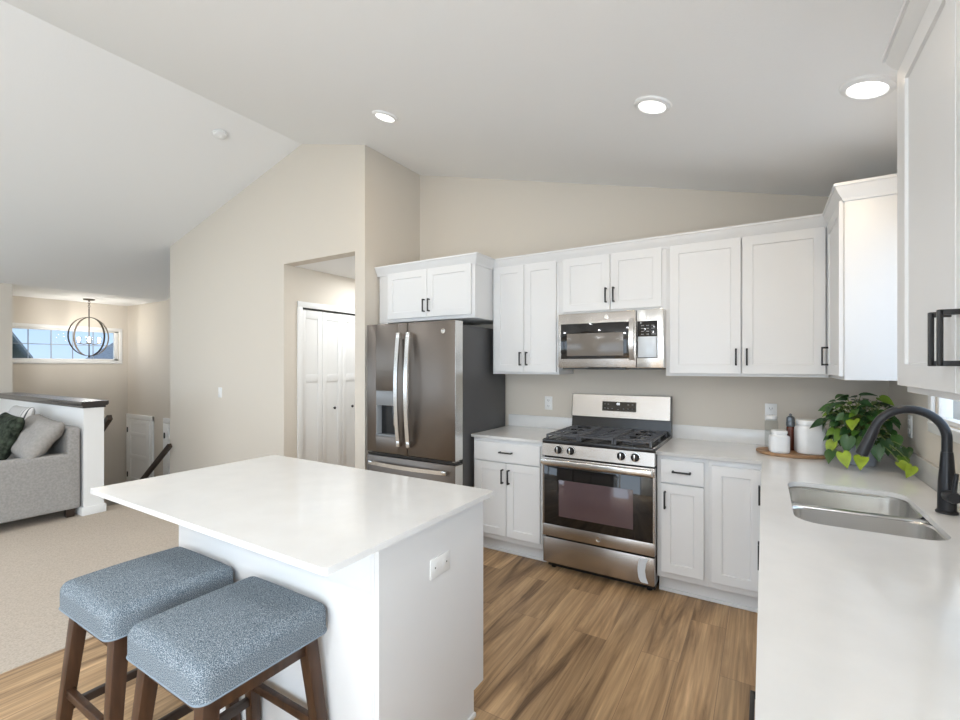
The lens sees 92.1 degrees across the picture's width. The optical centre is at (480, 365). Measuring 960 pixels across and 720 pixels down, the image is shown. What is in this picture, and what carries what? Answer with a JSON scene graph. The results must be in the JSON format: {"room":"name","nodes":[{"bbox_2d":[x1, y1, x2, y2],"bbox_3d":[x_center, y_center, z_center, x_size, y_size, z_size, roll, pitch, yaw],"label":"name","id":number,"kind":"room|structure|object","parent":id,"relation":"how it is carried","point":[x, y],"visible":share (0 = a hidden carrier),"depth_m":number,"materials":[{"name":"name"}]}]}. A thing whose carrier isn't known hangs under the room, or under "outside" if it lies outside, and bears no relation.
{"room":"kitchen","nodes":[
{"label":"kitchen","id":0,"kind":"room"},
{"bbox_2d":[0,283,11,392],"bbox_3d":[-7.364,0.758,3.889,0.120,4.400,4.926,0,0,32],"label":"wall","id":1,"kind":"structure","parent":0,"point":[5,289],"depth_m":5.90,"materials":[{"name":"beige paint"}]},
{"bbox_2d":[0,398,103,507],"bbox_3d":[-4.914,1.685,5.223,2.660,2.545,0.162,0,0,32],"label":"wall","id":2,"kind":"structure","parent":0,"point":[90,421],"depth_m":4.54,"materials":[{"name":"white paint"}]},
{"bbox_2d":[0,392,108,407],"bbox_3d":[-4.899,0.383,5.213,2.692,0.064,0.218,0,0,32],"label":"cap","id":3,"kind":"object","parent":2,"relation":"on","point":[75,402],"visible":1,"depth_m":4.87,"materials":[{"name":"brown wood"}]},
{"bbox_2d":[75,503,105,515],"bbox_3d":[-4.034,1.413,4.683,0.625,0.079,0.192,0,0,32],"label":"baseboard","id":4,"kind":"structure","parent":2,"relation":"attached to","point":[81,511],"depth_m":4.50,"materials":[{"name":"white paint"}]},
{"bbox_2d":[104,415,112,431],"bbox_3d":[-4.497,1.128,5.118,1.730,1.242,0.092,0,0,32],"label":"handrail","id":5,"kind":"object","parent":2,"relation":"attached to","point":[107,420],"visible":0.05,"depth_m":4.71,"materials":[{"name":"brown wood"}]},
{"bbox_2d":[12,296,127,505],"bbox_3d":[-6.761,0.908,7.471,0.100,4.100,1.982,0,0,32],"label":"wall","id":6,"kind":"structure","parent":0,"point":[109,382],"depth_m":7.73,"materials":[{"name":"beige paint"}]},
{"bbox_2d":[12,323,121,363],"bbox_3d":[-6.764,-0.332,7.421,0.087,0.614,1.699,0,0,32],"label":"window","id":7,"kind":"structure","parent":6,"relation":"in","point":[27,326],"depth_m":7.50,"materials":[{"name":"white paint"}]},
{"bbox_2d":[7,283,164,305],"bbox_3d":[-6.188,-1.103,7.095,1.470,0.117,2.022,0,0,32],"label":"ceiling","id":8,"kind":"structure","parent":0,"point":[17,290],"depth_m":7.04,"materials":[{"name":"white paint"}]},
{"bbox_2d":[67,298,108,356],"bbox_3d":[-6.187,-0.582,7.317,0.454,0.924,0.454,0,0,-32],"label":"chandelier","id":9,"kind":"object","parent":8,"relation":"hanging from","point":[88,300],"visible":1,"depth_m":7.31,"materials":[{"name":"grey metal"}]},
{"bbox_2d":[0,504,178,673],"bbox_3d":[-4.905,1.515,2.925,5.280,0.126,6.055,0,0,32],"label":"floor","id":10,"kind":"structure","parent":0,"point":[39,554],"depth_m":3.47,"materials":[{"name":"beige carpet"}]},
{"bbox_2d":[0,425,79,523],"bbox_3d":[-4.947,1.021,4.567,2.011,0.860,0.959,0,0,32],"label":"sofa","id":11,"kind":"object","parent":10,"relation":"on","point":[47,483],"visible":0.8,"depth_m":4.22,"materials":[{"name":"grey fabric"}]},
{"bbox_2d":[0,412,24,459],"bbox_3d":[-4.548,0.683,4.405,0.477,0.443,0.225,0,0,27],"label":"throw pillow","id":12,"kind":"object","parent":11,"relation":"on","point":[11,426],"visible":0.88,"depth_m":4.32,"materials":[{"name":"green fabric"}]},
{"bbox_2d":[8,405,34,419],"bbox_3d":[-4.865,0.658,4.844,0.512,0.451,0.207,0,0,27],"label":"throw pillow","id":13,"kind":"object","parent":11,"relation":"on","point":[18,411],"visible":0.35,"depth_m":4.79,"materials":[{"name":"fabric"}]},
{"bbox_2d":[11,414,64,458],"bbox_3d":[-4.293,0.693,4.447,0.792,0.390,0.325,0,0,34],"label":"cushion","id":14,"kind":"object","parent":11,"relation":"on","point":[39,433],"visible":0.78,"depth_m":4.28,"materials":[{"name":"beige fabric"}]},
{"bbox_2d":[170,144,374,473],"bbox_3d":[-2.454,0.394,5.044,3.440,5.128,0.120,0,0,32],"label":"wall","id":15,"kind":"structure","parent":0,"point":[232,274],"depth_m":4.91,"materials":[{"name":"beige paint"}]},
{"bbox_2d":[139,443,171,479],"bbox_3d":[-4.518,1.543,6.175,1.530,1.122,0.042,0,0,32],"label":"handrail","id":16,"kind":"object","parent":15,"relation":"attached to","point":[168,447],"visible":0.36,"depth_m":5.93,"materials":[{"name":"brown wood"}]},
{"bbox_2d":[218,387,221,397],"bbox_3d":[-2.974,0.312,5.287,0.070,0.115,0.008,0,0,32],"label":"light switch","id":17,"kind":"object","parent":15,"relation":"attached to","point":[219,388],"visible":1,"depth_m":5.28,"materials":[{"name":"white plastic"}]},
{"bbox_2d":[294,266,354,457],"bbox_3d":[-1.665,0.217,5.935,0.753,2.482,2.225,0,0,32],"label":"wall","id":18,"kind":"structure","parent":0,"point":[311,286],"depth_m":5.03,"materials":[{"name":"beige paint"}]},
{"bbox_2d":[297,301,354,467],"bbox_3d":[-1.599,0.395,5.355,0.066,2.127,1.239,0,0,32],"label":"door","id":19,"kind":"structure","parent":18,"relation":"in","point":[325,333],"depth_m":5.15,"materials":[{"name":"white paint"}]},
{"bbox_2d":[295,256,354,278],"bbox_3d":[-0.912,-1.083,5.473,1.013,0.118,2.225,0,0,32],"label":"ceiling","id":20,"kind":"structure","parent":0,"point":[345,267],"depth_m":4.80,"materials":[{"name":"white paint"}]},
{"bbox_2d":[0,547,757,719],"bbox_3d":[-0.871,1.518,1.825,4.899,0.120,8.400,0,0,32],"label":"floor","id":21,"kind":"structure","parent":0,"point":[559,643],"depth_m":2.29,"materials":[{"name":"wood"}]},
{"bbox_2d":[55,547,240,719],"bbox_3d":[-1.259,1.114,1.765,0.458,0.685,0.458,0,0,32],"label":"bar stool","id":22,"kind":"object","parent":21,"relation":"on","point":[106,603],"visible":0.8,"depth_m":1.65,"materials":[{"name":"blue fabric"}]},
{"bbox_2d":[126,576,327,719],"bbox_3d":[-0.795,1.114,1.480,0.458,0.685,0.458,0,0,32],"label":"bar stool","id":23,"kind":"object","parent":21,"relation":"on","point":[213,649],"visible":1,"depth_m":1.40,"materials":[{"name":"blue fabric"}]},
{"bbox_2d":[179,501,482,719],"bbox_3d":[-0.676,1.011,2.039,1.255,0.892,0.637,0,0,32],"label":"kitchen island","id":24,"kind":"object","parent":21,"relation":"on","point":[403,637],"visible":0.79,"depth_m":1.64,"materials":[{"name":"white paint"}]},
{"bbox_2d":[90,455,492,575],"bbox_3d":[-0.830,0.554,2.022,1.535,0.020,0.906,0,0,32],"label":"island countertop","id":25,"kind":"structure","parent":24,"relation":"on","point":[320,518],"depth_m":1.82,"materials":[{"name":"white stone"}]},
{"bbox_2d":[434,561,438,572],"bbox_3d":[-0.160,0.742,1.696,0.001,0.035,0.028,0,0,32],"label":"receptacle","id":26,"kind":"object","parent":24,"relation":"attached to","point":[436,563],"depth_m":1.70,"materials":[{"name":"white plastic"}]},
{"bbox_2d":[430,550,449,579],"bbox_3d":[-0.149,0.742,1.719,0.005,0.071,0.118,0,0,32],"label":"outlet","id":27,"kind":"object","parent":24,"relation":"attached to","point":[440,560],"depth_m":1.72,"materials":[{"name":"white plastic"}]},
{"bbox_2d":[442,557,446,567],"bbox_3d":[-0.134,0.742,1.739,0.001,0.035,0.028,0,0,32],"label":"receptacle","id":28,"kind":"object","parent":24,"relation":"attached to","point":[444,559],"depth_m":1.74,"materials":[{"name":"white plastic"}]},
{"bbox_2d":[367,320,504,486],"bbox_3d":[-0.390,0.556,4.046,0.919,1.801,0.871,0,0,32],"label":"refrigerator","id":29,"kind":"object","parent":21,"relation":"on","point":[432,385],"visible":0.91,"depth_m":3.70,"materials":[{"name":"grey metal"}]},
{"bbox_2d":[474,437,546,561],"bbox_3d":[0.346,1.010,3.757,0.592,0.893,0.654,0,0,32],"label":"base cabinet","id":30,"kind":"object","parent":21,"relation":"on","point":[513,516],"visible":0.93,"depth_m":3.49,"materials":[{"name":"white paint"}]},
{"bbox_2d":[471,414,571,442],"bbox_3d":[0.361,0.503,3.766,0.620,0.121,0.646,0,0,32],"label":"countertop","id":31,"kind":"structure","parent":30,"relation":"on","point":[524,428],"depth_m":3.91,"materials":[{"name":"white stone"}]},
{"bbox_2d":[540,393,671,590],"bbox_3d":[0.926,0.846,3.356,0.764,1.223,0.706,0,0,32],"label":"gas range","id":32,"kind":"object","parent":21,"relation":"on","point":[600,470],"visible":0.98,"depth_m":3.14,"materials":[{"name":"silver metal"}]},
{"bbox_2d":[542,425,670,452],"bbox_3d":[0.926,0.520,3.356,0.764,0.066,0.610,0,0,32],"label":"cooktop","id":33,"kind":"object","parent":32,"relation":"in","point":[600,438],"depth_m":3.22,"materials":[{"name":"black metal"}]},
{"bbox_2d":[657,454,709,600],"bbox_3d":[1.400,1.010,3.110,0.297,0.893,0.654,0,0,32],"label":"base cabinet","id":34,"kind":"object","parent":21,"relation":"on","point":[682,482],"visible":0.92,"depth_m":2.87,"materials":[{"name":"white paint"}]},
{"bbox_2d":[709,459,760,612],"bbox_3d":[1.854,1.010,2.676,0.931,0.893,0.918,0,0,32],"label":"base cabinet","id":35,"kind":"object","parent":21,"relation":"on","point":[734,487],"visible":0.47,"depth_m":2.72,"materials":[{"name":"white paint"}]},
{"bbox_2d":[749,690,755,719],"bbox_3d":[0.797,1.010,0.719,0.654,0.893,0.720,0,0,32],"label":"dishwasher","id":36,"kind":"object","parent":21,"relation":"on","point":[752,693],"visible":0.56,"depth_m":0.89,"materials":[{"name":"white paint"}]},
{"bbox_2d":[758,517,931,569],"bbox_3d":[1.510,1.010,1.882,0.654,0.893,0.788,0,0,32],"label":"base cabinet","id":37,"kind":"object","parent":21,"relation":"on","point":[922,517],"visible":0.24,"depth_m":2.02,"materials":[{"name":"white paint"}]},
{"bbox_3d":[0.345,1.010,-0.017,0.654,0.893,1.000,0,0,32],"label":"base cabinet","id":38,"kind":"object","parent":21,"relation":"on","visible":0},
{"bbox_2d":[656,424,959,719],"bbox_3d":[0.908,0.503,1.415,1.236,0.121,4.082,0,0,32],"label":"countertop","id":39,"kind":"structure","parent":38,"relation":"on","point":[852,624],"depth_m":1.09,"materials":[{"name":"white stone"}]},
{"bbox_2d":[756,447,825,458],"bbox_3d":[1.909,0.535,2.819,0.393,0.017,0.301,0,0,32],"label":"wooden board","id":40,"kind":"object","parent":39,"relation":"on","point":[764,450],"visible":0.53,"depth_m":2.72,"materials":[{"name":"brown wood"}]},
{"bbox_2d":[766,415,778,428],"bbox_3d":[1.849,0.422,2.937,0.076,0.206,0.076,0,0,32],"label":"glass bottle","id":41,"kind":"object","parent":40,"relation":"on","point":[767,416],"visible":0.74,"depth_m":2.91,"materials":[{"name":"clear glass"}]},
{"bbox_2d":[768,429,789,453],"bbox_3d":[1.808,0.459,2.797,0.102,0.132,0.102,0,0,20],"label":"canister","id":42,"kind":"object","parent":40,"relation":"on","point":[778,440],"visible":1,"depth_m":2.76,"materials":[{"name":"white ceramic"}]},
{"bbox_2d":[786,413,794,449],"bbox_3d":[1.925,0.412,2.869,0.048,0.226,0.048,0,0,32],"label":"pepper grinder","id":43,"kind":"object","parent":40,"relation":"on","point":[790,420],"visible":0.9,"depth_m":2.85,"materials":[{"name":"brown wood"}]},
{"bbox_2d":[794,418,826,454],"bbox_3d":[1.977,0.426,2.770,0.150,0.198,0.150,0,0,22],"label":"canister","id":44,"kind":"object","parent":40,"relation":"on","point":[807,440],"visible":0.73,"depth_m":2.71,"materials":[{"name":"white ceramic"}]},
{"bbox_2d":[810,392,917,477],"bbox_3d":[2.015,0.346,2.475,0.395,0.395,0.488,0,0,32],"label":"potted plant","id":45,"kind":"object","parent":39,"relation":"on","point":[854,429],"visible":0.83,"depth_m":2.45,"materials":[{"name":"green plant"}]},
{"bbox_2d":[788,486,946,540],"bbox_3d":[1.451,0.661,1.795,0.465,0.191,0.722,0,0,32],"label":"sink","id":46,"kind":"object","parent":39,"relation":"in","point":[883,514],"visible":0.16,"depth_m":1.85,"materials":[{"name":"silver metal"}]},
{"bbox_2d":[855,405,959,515],"bbox_3d":[1.609,0.348,1.747,0.297,0.391,0.102,0,0,32],"label":"faucet","id":47,"kind":"object","parent":39,"relation":"on","point":[948,498],"visible":1,"depth_m":1.70,"materials":[{"name":"grey metal"}]},
{"bbox_2d":[375,151,419,324],"bbox_3d":[-0.841,-0.262,4.503,0.124,3.440,0.647,0,0,32],"label":"wall","id":48,"kind":"structure","parent":0,"point":[397,187],"depth_m":4.41,"materials":[{"name":"beige paint"}]},
{"bbox_2d":[0,0,903,300],"bbox_3d":[-2.998,-1.635,2.263,9.022,1.310,6.922,0,0,32],"label":"ceiling","id":49,"kind":"structure","parent":0,"point":[110,110],"depth_m":2.81,"materials":[{"name":"white paint"}]},
{"bbox_2d":[212,129,227,139],"bbox_3d":[-2.341,-2.073,4.164,0.122,0.060,0.124,0,0,27],"label":"smoke detector","id":50,"kind":"object","parent":49,"relation":"attached to","point":[220,134],"visible":1,"depth_m":4.14,"materials":[{"name":"white plastic"}]},
{"bbox_2d":[372,110,397,122],"bbox_3d":[-0.671,-1.759,3.275,0.178,0.055,0.184,0,0,36],"label":"recessed light","id":51,"kind":"object","parent":49,"relation":"in","point":[384,116],"visible":1,"depth_m":3.26,"materials":[{"name":"white plastic"}]},
{"bbox_2d":[634,95,671,114],"bbox_3d":[0.860,-1.294,2.306,0.178,0.055,0.184,0,0,28],"label":"recessed light","id":52,"kind":"object","parent":49,"relation":"in","point":[650,104],"visible":1,"depth_m":2.29,"materials":[{"name":"white plastic"}]},
{"bbox_2d":[839,74,896,99],"bbox_3d":[1.517,-1.084,1.809,0.178,0.055,0.184,0,0,36],"label":"recessed light","id":53,"kind":"object","parent":49,"relation":"in","point":[871,86],"visible":0.99,"depth_m":1.80,"materials":[{"name":"white plastic"}]},
{"bbox_2d":[128,175,888,476],"bbox_3d":[-1.844,0.488,5.569,10.472,4.940,0.120,0,0,32],"label":"wall","id":54,"kind":"structure","parent":0,"point":[493,218],"depth_m":3.85,"materials":[{"name":"beige paint"}]},
{"bbox_2d":[126,413,153,481],"bbox_3d":[-5.840,1.905,7.920,0.950,2.105,0.050,0,0,32],"label":"door","id":55,"kind":"structure","parent":54,"relation":"in","point":[139,433],"depth_m":7.91,"materials":[{"name":"white paint"}]},
{"bbox_2d":[163,418,169,474],"bbox_3d":[-4.723,1.905,7.235,0.950,2.105,0.050,0,0,32],"label":"door","id":56,"kind":"structure","parent":54,"relation":"in","point":[166,427],"depth_m":7.40,"materials":[{"name":"white paint"}]},
{"bbox_2d":[375,252,494,325],"bbox_3d":[-0.322,-0.632,4.173,1.092,0.505,0.660,0,0,32],"label":"upper cabinet","id":57,"kind":"object","parent":54,"relation":"attached to","point":[455,287],"visible":0.96,"depth_m":3.87,"materials":[{"name":"white paint"}]},
{"bbox_2d":[493,250,573,374],"bbox_3d":[0.434,-0.406,3.873,0.592,0.958,0.384,0,0,32],"label":"upper cabinet","id":58,"kind":"object","parent":54,"relation":"attached to","point":[525,287],"visible":0.95,"depth_m":3.72,"materials":[{"name":"white paint"}]},
{"bbox_2d":[509,414,571,428],"bbox_3d":[0.525,0.503,4.033,0.620,0.121,0.018,0,0,32],"label":"backsplash","id":59,"kind":"structure","parent":54,"relation":"attached to","point":[514,419],"depth_m":4.03,"materials":[{"name":"white stone"}]},
{"bbox_2d":[545,396,551,409],"bbox_3d":[0.591,0.327,3.999,0.070,0.115,0.009,0,0,32],"label":"wall outlet","id":60,"kind":"object","parent":54,"relation":"attached to","point":[548,399],"visible":1,"depth_m":4.00,"materials":[{"name":"white plastic"}]},
{"bbox_2d":[556,235,665,314],"bbox_3d":[1.019,-0.636,3.514,0.788,0.498,0.384,0,0,32],"label":"upper cabinet","id":61,"kind":"object","parent":54,"relation":"attached to","point":[627,275],"visible":0.94,"depth_m":3.35,"materials":[{"name":"white paint"}]},
{"bbox_2d":[558,308,665,369],"bbox_3d":[1.011,-0.177,3.474,0.757,0.418,0.456,0,0,32],"label":"microwave","id":62,"kind":"object","parent":61,"relation":"attached to","point":[630,339],"visible":0.98,"depth_m":3.30,"materials":[{"name":"silver metal"}]},
{"bbox_2d":[665,214,828,377],"bbox_3d":[1.739,-0.406,3.072,0.903,0.958,0.384,0,0,32],"label":"upper cabinet","id":63,"kind":"object","parent":54,"relation":"attached to","point":[745,300],"visible":0.95,"depth_m":2.91,"materials":[{"name":"white paint"}]},
{"bbox_2d":[765,403,776,420],"bbox_3d":[1.978,0.319,3.147,0.070,0.115,0.009,0,0,32],"label":"wall outlet","id":64,"kind":"object","parent":54,"relation":"attached to","point":[770,409],"visible":0.73,"depth_m":3.15,"materials":[{"name":"white plastic"}]},
{"bbox_2d":[673,424,885,453],"bbox_3d":[1.970,0.503,3.146,1.235,0.121,0.018,0,0,32],"label":"backsplash","id":65,"kind":"structure","parent":54,"relation":"attached to","point":[708,433],"depth_m":3.28,"materials":[{"name":"white stone"}]},
{"bbox_2d":[786,426,793,449],"bbox_3d":[1.925,0.452,2.869,0.044,0.146,0.044,0,0,32],"label":"jar","id":66,"kind":"object","parent":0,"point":[790,429],"depth_m":2.85,"materials":[{"name":"brown"}]},
{"bbox_2d":[889,381,959,478],"bbox_3d":[0.796,0.148,-0.065,0.120,2.620,6.722,0,0,32],"label":"wall","id":67,"kind":"structure","parent":0,"point":[924,443],"depth_m":2.26,"materials":[{"name":"beige paint"}]},
{"bbox_2d":[821,173,896,380],"bbox_3d":[2.107,-0.406,2.545,0.366,0.958,0.894,0,0,32],"label":"upper cabinet","id":68,"kind":"object","parent":67,"relation":"attached to","point":[860,215],"visible":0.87,"depth_m":2.23,"materials":[{"name":"white paint"}]},
{"bbox_2d":[908,415,912,437],"bbox_3d":[2.238,0.318,2.410,0.009,0.115,0.070,0,0,32],"label":"wall outlet","id":69,"kind":"object","parent":67,"relation":"attached to","point":[910,418],"visible":1,"depth_m":2.39,"materials":[{"name":"white plastic"}]},
{"bbox_2d":[882,0,959,400],"bbox_3d":[1.057,-0.406,0.833,0.366,0.958,0.966,0,0,32],"label":"upper cabinet","id":70,"kind":"object","parent":67,"relation":"attached to","point":[923,45],"visible":1,"depth_m":1.07,"materials":[{"name":"white paint"}]},
{"bbox_2d":[886,446,959,508],"bbox_3d":[1.421,0.503,1.089,0.018,0.121,4.062,0,0,32],"label":"backsplash","id":71,"kind":"structure","parent":67,"relation":"attached to","point":[927,472],"depth_m":2.13,"materials":[{"name":"white stone"}]},
{"bbox_2d":[927,396,959,443],"bbox_3d":[1.780,-0.204,1.625,0.070,1.011,1.093,0,0,32],"label":"window","id":72,"kind":"structure","parent":67,"relation":"in","point":[944,406],"depth_m":2.02,"materials":[{"name":"white paint"}]},
{"label":"outside","id":73,"kind":"structure","parent":0,"visible":0},
{"bbox_3d":[-27.139,3.958,22.521,50.180,0.200,70.000,0,0,32],"label":"ground","id":74,"kind":"structure","parent":73,"visible":0},
{"bbox_2d":[12,332,32,357],"bbox_3d":[-21.844,-1.442,15.987,6.640,10.600,7.900,0,0,32],"label":"neighbor house","id":75,"kind":"structure","parent":74,"relation":"on","point":[18,350],"depth_m":17.62,"materials":[{"name":"grey"}]},
{"bbox_2d":[86,343,112,358],"bbox_3d":[-16.108,0.508,25.373,6.600,6.700,7.000,0,0,32],"label":"neighbor house","id":76,"kind":"structure","parent":74,"relation":"on","point":[107,353],"depth_m":23.80,"materials":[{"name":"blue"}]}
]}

